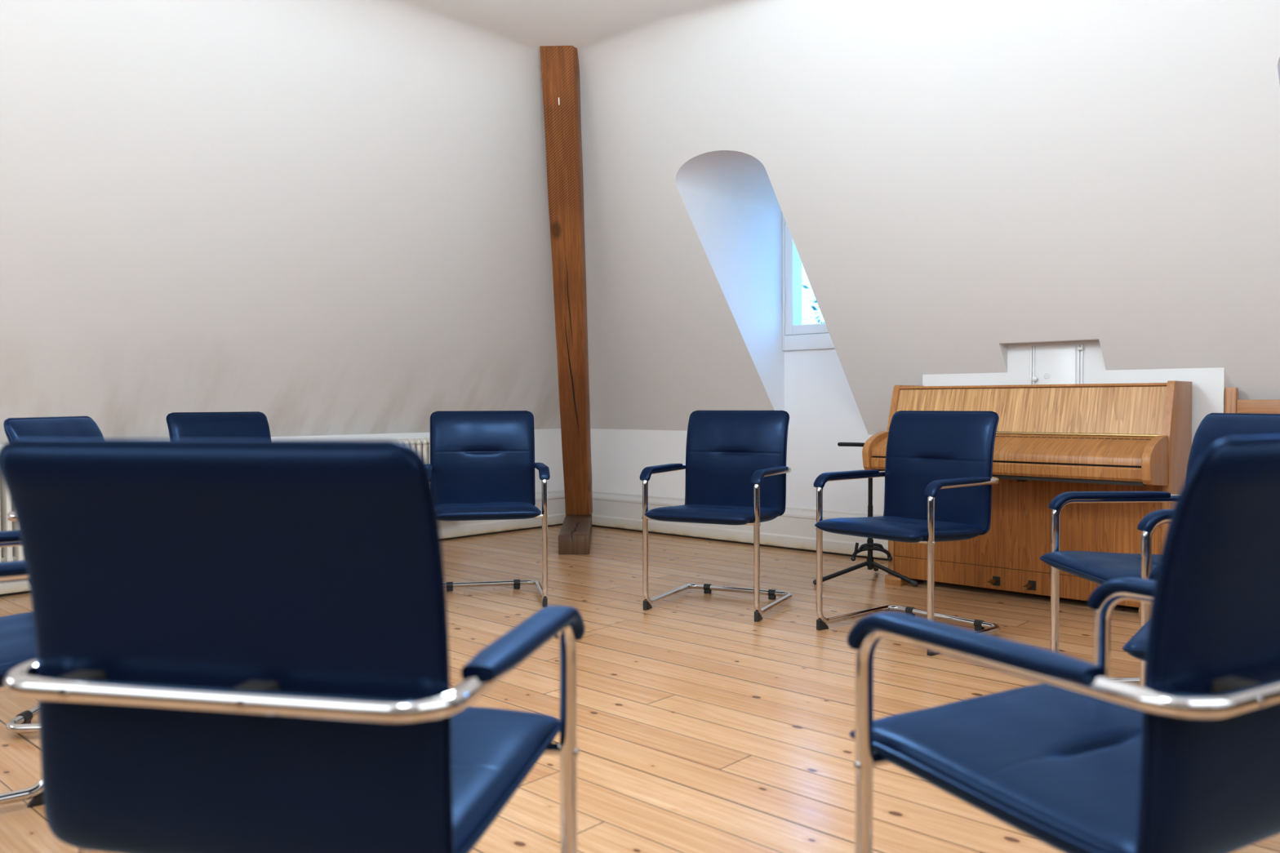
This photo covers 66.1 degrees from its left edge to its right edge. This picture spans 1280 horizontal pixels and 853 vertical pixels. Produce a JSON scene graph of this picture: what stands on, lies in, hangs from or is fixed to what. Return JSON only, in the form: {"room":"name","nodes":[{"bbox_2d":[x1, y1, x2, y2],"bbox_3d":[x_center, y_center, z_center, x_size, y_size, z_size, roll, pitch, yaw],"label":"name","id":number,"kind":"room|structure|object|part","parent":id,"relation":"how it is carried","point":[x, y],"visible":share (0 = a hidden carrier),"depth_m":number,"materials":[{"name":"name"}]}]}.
{"room":"music room","nodes":[
{"label":"music room","id":0,"kind":"room"},
{"bbox_2d":[0,0,560,444],"bbox_3d":[-2.524,-0.911,4.050,1.838,2.030,7.899,1,2,42],"label":"wall","id":1,"kind":"structure","parent":0,"point":[314,217],"depth_m":4.87,"materials":[{"name":"paint"}]},
{"bbox_2d":[0,428,564,492],"bbox_3d":[-3.204,0.453,4.845,0.200,0.750,8.100,1,2,42],"label":"wall","id":2,"kind":"structure","parent":0,"point":[548,442],"depth_m":7.38,"materials":[{"name":"paint"}]},
{"bbox_2d":[0,489,888,596],"bbox_3d":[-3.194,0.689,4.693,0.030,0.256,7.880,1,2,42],"label":"baseboard","id":3,"kind":"structure","parent":2,"relation":"attached to","point":[556,499],"depth_m":7.04,"materials":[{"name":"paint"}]},
{"bbox_2d":[450,0,661,39],"bbox_3d":[-0.232,-1.853,0.683,6.062,0.001,6.062,1,2,42],"label":"ceiling","id":4,"kind":"structure","parent":0,"point":[554,19],"depth_m":4.62,"materials":[{"name":"paint"}]},
{"bbox_2d":[0,524,1279,852],"bbox_3d":[-0.288,0.922,2.189,8.500,0.080,8.500,1,2,42],"label":"floor","id":5,"kind":"structure","parent":0,"point":[704,726],"depth_m":3.15,"materials":[{"name":"brown wood"}]},
{"bbox_2d":[0,529,92,852],"bbox_3d":[-1.395,0.442,1.963,0.569,0.896,0.579,-1,2,-37],"label":"armchair","id":6,"kind":"object","parent":5,"relation":"on","point":[17,636],"visible":0.16,"depth_m":1.99,"materials":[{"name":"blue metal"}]},
{"bbox_3d":[-1.359,0.461,1.990,0.473,0.079,0.486,-1,2,-37],"label":"seat","id":7,"kind":"part","parent":6,"relation":"part of","materials":[{"name":"blue leather"}]},
{"bbox_2d":[4,416,104,733],"bbox_3d":[-1.522,0.418,3.012,0.569,0.896,0.579,0,1,-3],"label":"armchair","id":8,"kind":"object","parent":5,"relation":"on","point":[60,427],"visible":0.08,"depth_m":2.87,"materials":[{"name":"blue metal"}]},
{"bbox_3d":[-1.549,0.541,3.014,0.507,0.617,0.555,0,1,-3],"label":"tubular frame","id":9,"kind":"part","parent":8,"relation":"part of","materials":[{"name":"silver metal"}]},
{"bbox_3d":[-1.747,0.217,2.995,0.098,0.485,0.504,0,1,-3],"label":"backrest","id":10,"kind":"part","parent":8,"relation":"part of","materials":[{"name":"blue leather"}]},
{"bbox_2d":[0,437,430,562],"bbox_3d":[-2.389,0.456,5.461,0.172,0.708,3.509,1,2,42],"label":"radiator","id":11,"kind":"object","parent":5,"relation":"on","point":[15,553],"visible":0.03,"depth_m":4.74,"materials":[{"name":"white metal"}]},
{"bbox_2d":[165,411,271,439],"bbox_3d":[-1.792,0.383,4.531,0.569,0.896,0.579,1,2,36],"label":"armchair","id":12,"kind":"object","parent":5,"relation":"on","point":[254,425],"visible":0.14,"depth_m":4.64,"materials":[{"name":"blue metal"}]},
{"bbox_2d":[0,438,585,852],"bbox_3d":[-0.409,0.455,1.301,0.579,0.896,0.569,0,1,12],"label":"armchair","id":13,"kind":"object","parent":5,"relation":"on","point":[242,645],"visible":1,"depth_m":1.06,"materials":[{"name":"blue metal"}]},
{"bbox_3d":[-0.414,0.579,1.277,0.555,0.617,0.507,0,1,12],"label":"tubular frame","id":14,"kind":"part","parent":13,"relation":"part of","materials":[{"name":"silver metal"}]},
{"bbox_3d":[-0.400,0.474,1.346,0.486,0.079,0.473,0,1,12],"label":"seat","id":15,"kind":"part","parent":13,"relation":"part of","materials":[{"name":"blue leather"}]},
{"bbox_2d":[426,410,550,607],"bbox_3d":[-0.736,0.376,4.654,0.579,0.896,0.569,0,1,-11],"label":"armchair","id":16,"kind":"object","parent":5,"relation":"on","point":[482,465],"visible":0.91,"depth_m":4.83,"materials":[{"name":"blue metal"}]},
{"bbox_3d":[-0.778,0.169,4.870,0.504,0.485,0.098,0,1,-11],"label":"backrest","id":17,"kind":"part","parent":16,"relation":"part of","materials":[{"name":"blue leather"}]},
{"bbox_3d":[-0.727,0.397,4.610,0.486,0.079,0.473,0,1,-11],"label":"seat","id":18,"kind":"part","parent":16,"relation":"part of","materials":[{"name":"blue leather"}]},
{"bbox_3d":[-0.740,0.498,4.684,0.555,0.617,0.507,0,1,-11],"label":"tubular frame","id":19,"kind":"part","parent":16,"relation":"part of","materials":[{"name":"silver metal"}]},
{"bbox_2d":[558,514,591,555],"bbox_3d":[-0.429,0.716,6.658,0.193,0.120,1.202,0,1,-2],"label":"block","id":20,"kind":"object","parent":5,"relation":"on","point":[575,532],"visible":0.96,"depth_m":6.09,"materials":[{"name":"brown wood"}]},
{"bbox_2d":[540,45,592,515],"bbox_3d":[-0.432,-0.735,6.184,0.196,2.799,2.280,0,1,-1],"label":"timber post","id":21,"kind":"object","parent":20,"relation":"on","point":[560,68],"visible":0.97,"depth_m":5.84,"materials":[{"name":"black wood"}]},
{"bbox_2d":[639,410,792,622],"bbox_3d":[0.357,0.377,4.495,0.579,0.896,0.569,1,2,27],"label":"armchair","id":22,"kind":"object","parent":5,"relation":"on","point":[736,469],"visible":1,"depth_m":4.62,"materials":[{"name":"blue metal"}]},
{"bbox_3d":[0.337,0.397,4.455,0.486,0.079,0.473,1,2,27],"label":"seat","id":23,"kind":"part","parent":22,"relation":"part of","materials":[{"name":"blue leather"}]},
{"bbox_3d":[0.369,0.499,4.522,0.555,0.617,0.507,1,2,27],"label":"tubular frame","id":24,"kind":"part","parent":22,"relation":"part of","materials":[{"name":"silver metal"}]},
{"bbox_3d":[0.458,0.169,4.690,0.504,0.485,0.098,1,2,27],"label":"backrest","id":25,"kind":"part","parent":22,"relation":"part of","materials":[{"name":"blue leather"}]},
{"bbox_2d":[813,442,918,586],"bbox_3d":[1.231,0.443,5.073,0.428,0.725,0.592,1,2,42],"label":"stand","id":26,"kind":"object","parent":5,"relation":"on","point":[871,565],"visible":0.93,"depth_m":5.05,"materials":[{"name":"black paint"}]},
{"bbox_3d":[1.042,0.747,5.045,0.311,0.112,0.022,-1,1,-14],"label":"leg","id":27,"kind":"part","parent":26,"relation":"part of","materials":[{"name":"black paint"}]},
{"bbox_3d":[1.173,0.620,5.047,0.161,0.053,0.033,0,1,-9],"label":"cradle arm","id":28,"kind":"part","parent":26,"relation":"part of","materials":[{"name":"black paint"}]},
{"bbox_3d":[1.189,0.646,5.051,0.203,0.060,0.020,0,1,0],"label":"cradle arm","id":29,"kind":"part","parent":26,"relation":"part of","materials":[{"name":"black paint"}]},
{"bbox_3d":[1.289,0.747,5.018,0.244,0.112,0.060,1,2,42],"label":"leg","id":30,"kind":"part","parent":26,"relation":"part of","materials":[{"name":"black paint"}]},
{"bbox_2d":[813,410,1000,656],"bbox_3d":[1.067,0.387,3.953,0.569,0.896,0.579,-1,2,-39],"label":"armchair","id":31,"kind":"object","parent":5,"relation":"on","point":[939,480],"visible":0.99,"depth_m":4.00,"materials":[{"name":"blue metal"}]},
{"bbox_3d":[1.032,0.408,3.925,0.473,0.079,0.486,-1,2,-39],"label":"seat","id":32,"kind":"part","parent":31,"relation":"part of","materials":[{"name":"blue leather"}]},
{"bbox_3d":[1.089,0.510,3.973,0.507,0.617,0.555,-1,2,-39],"label":"tubular frame","id":33,"kind":"part","parent":31,"relation":"part of","materials":[{"name":"silver metal"}]},
{"bbox_3d":[1.241,0.181,4.090,0.098,0.485,0.504,-1,2,-39],"label":"backrest","id":34,"kind":"part","parent":31,"relation":"part of","materials":[{"name":"blue leather"}]},
{"bbox_2d":[862,380,1191,618],"bbox_3d":[1.793,0.305,4.664,1.325,1.022,0.616,1,2,42],"label":"upright piano","id":35,"kind":"object","parent":5,"relation":"on","point":[1051,441],"visible":0.66,"depth_m":4.47,"materials":[{"name":"brown wood"}]},
{"bbox_3d":[1.404,0.279,5.195,0.032,0.992,0.357,1,2,42],"label":"panel","id":36,"kind":"part","parent":35,"relation":"part of","materials":[{"name":"brown wood"}]},
{"bbox_3d":[1.786,0.730,4.664,1.261,0.104,0.022,1,2,42],"label":"rail","id":37,"kind":"part","parent":35,"relation":"part of","materials":[{"name":"brown wood"}]},
{"bbox_3d":[1.786,0.446,4.659,1.261,0.459,0.018,1,2,42],"label":"panel","id":38,"kind":"part","parent":35,"relation":"part of","materials":[{"name":"brown wood"}]},
{"bbox_3d":[1.799,-0.076,4.662,1.261,0.212,0.087,1,2,42],"label":"panel","id":39,"kind":"part","parent":35,"relation":"part of","materials":[{"name":"brown wood"}]},
{"bbox_3d":[1.905,-0.194,4.776,1.261,0.014,0.280,1,2,42],"label":"lid","id":40,"kind":"part","parent":35,"relation":"part of","materials":[{"name":"brown wood"}]},
{"bbox_3d":[2.358,0.297,4.323,0.032,0.992,0.357,1,2,42],"label":"panel","id":41,"kind":"part","parent":35,"relation":"part of","materials":[{"name":"brown wood"}]},
{"bbox_2d":[846,435,1279,852],"bbox_3d":[0.655,0.451,1.346,0.579,0.896,0.569,-1,2,-30],"label":"armchair","id":42,"kind":"object","parent":5,"relation":"on","point":[1083,759],"visible":1,"depth_m":1.10,"materials":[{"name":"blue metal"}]},
{"bbox_3d":[0.633,0.470,1.385,0.486,0.079,0.473,-1,2,-30],"label":"seat","id":43,"kind":"part","parent":42,"relation":"part of","materials":[{"name":"blue leather"}]},
{"bbox_3d":[0.669,0.574,1.325,0.555,0.617,0.507,-1,2,-30],"label":"tubular frame","id":44,"kind":"part","parent":42,"relation":"part of","materials":[{"name":"silver metal"}]},
{"bbox_3d":[0.765,0.253,1.145,0.504,0.485,0.098,-1,2,-30],"label":"backrest","id":45,"kind":"part","parent":42,"relation":"part of","materials":[{"name":"blue leather"}]},
{"bbox_2d":[1122,563,1159,661],"bbox_3d":[1.327,0.433,1.985,0.569,0.896,0.579,1,2,36],"label":"armchair","id":46,"kind":"object","parent":5,"relation":"on","point":[1136,646],"visible":0.08,"depth_m":1.95,"materials":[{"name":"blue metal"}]},
{"bbox_3d":[1.291,0.453,2.012,0.473,0.079,0.486,1,2,36],"label":"seat","id":47,"kind":"part","parent":46,"relation":"part of","materials":[{"name":"blue leather"}]},
{"bbox_2d":[1039,413,1279,687],"bbox_3d":[1.556,0.411,2.900,0.569,0.896,0.579,0,1,-2],"label":"armchair","id":48,"kind":"object","parent":5,"relation":"on","point":[1098,567],"visible":0.34,"depth_m":3.00,"materials":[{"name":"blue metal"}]},
{"bbox_3d":[1.511,0.431,2.899,0.473,0.079,0.486,0,1,-2],"label":"seat","id":49,"kind":"part","parent":48,"relation":"part of","materials":[{"name":"blue leather"}]},
{"bbox_3d":[1.583,0.533,2.904,0.507,0.617,0.555,0,1,-2],"label":"tubular frame","id":50,"kind":"part","parent":48,"relation":"part of","materials":[{"name":"silver metal"}]},
{"bbox_3d":[1.780,0.208,2.903,0.098,0.485,0.504,0,1,-2],"label":"backrest","id":51,"kind":"part","parent":48,"relation":"part of","materials":[{"name":"blue leather"}]},
{"bbox_2d":[1224,386,1279,413],"bbox_3d":[2.892,0.334,3.891,1.100,0.995,0.435,1,2,42],"label":"wooden bench","id":52,"kind":"object","parent":5,"relation":"on","point":[1232,403],"visible":0.12,"depth_m":4.33,"materials":[{"name":"brown wood"}]},
{"bbox_3d":[2.635,0.323,4.390,0.046,0.995,0.045,1,2,42],"label":"post","id":53,"kind":"part","parent":52,"relation":"part of","materials":[{"name":"brown wood"}]},
{"bbox_3d":[3.022,-0.062,4.025,1.008,0.099,0.025,1,2,42],"label":"rail","id":54,"kind":"part","parent":52,"relation":"part of","materials":[{"name":"brown wood"}]},
{"bbox_2d":[675,150,784,410],"bbox_3d":[0.820,-0.704,5.708,0.599,1.517,1.349,1,2,42],"label":"wall","id":55,"kind":"structure","parent":0,"point":[730,200],"depth_m":5.92,"materials":[{"name":"paint"}]},
{"bbox_2d":[590,348,884,514],"bbox_3d":[2.450,0.174,5.020,7.900,1.263,0.201,1,2,42],"label":"wall","id":56,"kind":"structure","parent":0,"point":[821,406],"depth_m":6.18,"materials":[{"name":"paint"}]},
{"bbox_2d":[591,490,888,559],"bbox_3d":[2.382,0.666,4.941,7.880,0.256,0.030,1,2,42],"label":"baseboard","id":57,"kind":"structure","parent":56,"relation":"attached to","point":[796,528],"depth_m":6.49,"materials":[{"name":"paint"}]},
{"bbox_2d":[922,340,1226,442],"bbox_3d":[2.159,0.194,4.974,1.441,1.228,0.260,1,2,42],"label":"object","id":58,"kind":"object","parent":56,"relation":"attached to","point":[1209,385],"visible":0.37,"depth_m":4.73,"materials":[{"name":"white paint"}]},
{"bbox_2d":[999,338,1098,370],"bbox_3d":[2.021,-0.344,4.835,0.478,0.145,0.110,1,2,42],"label":"wall niche","id":59,"kind":"object","parent":58,"relation":"attached to","point":[1003,346],"visible":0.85,"depth_m":4.96,"materials":[{"name":"paint"}]},
{"bbox_2d":[1029,343,1084,384],"bbox_3d":[2.054,-0.022,4.864,0.262,0.765,0.037,1,2,42],"label":"door","id":60,"kind":"structure","parent":58,"relation":"attached to","point":[1055,364],"depth_m":4.87,"materials":[{"name":"white paint"}]},
{"bbox_3d":[1.976,-0.240,4.925,0.028,0.028,0.031,1,2,42],"label":"knob","id":61,"kind":"part","parent":60,"relation":"part of","materials":[{"name":"white paint"}]},
{"bbox_2d":[555,0,1279,435],"bbox_3d":[1.759,-0.929,4.241,7.899,2.030,1.838,1,2,42],"label":"wall","id":62,"kind":"structure","parent":0,"point":[953,181],"depth_m":4.54,"materials":[{"name":"paint"}]},
{"bbox_2d":[782,214,835,351],"bbox_3d":[1.175,-1.003,6.091,0.595,1.047,0.173,1,2,42],"label":"window","id":63,"kind":"structure","parent":62,"relation":"in","point":[796,335],"depth_m":6.21,"materials":[{"name":"white paint"}]},
{"bbox_3d":[1.161,-1.021,6.075,0.565,0.889,0.105,1,2,42],"label":"sash","id":64,"kind":"part","parent":63,"relation":"part of","materials":[{"name":"white paint"}]},
{"bbox_2d":[1277,57,1279,84],"bbox_3d":[2.917,-0.665,3.791,0.600,1.517,1.349,1,2,42],"label":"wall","id":65,"kind":"structure","parent":0,"point":[1278,62],"depth_m":3.56,"materials":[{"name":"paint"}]},
{"label":"outside","id":66,"kind":"structure","parent":0,"visible":0},
{"bbox_2d":[801,280,825,323],"bbox_3d":[5.109,1.433,17.645,4.451,12.546,4.418,0,1,0],"label":"tree","id":67,"kind":"object","parent":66,"point":[814,308],"visible":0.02,"depth_m":17.91,"materials":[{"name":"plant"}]}
]}

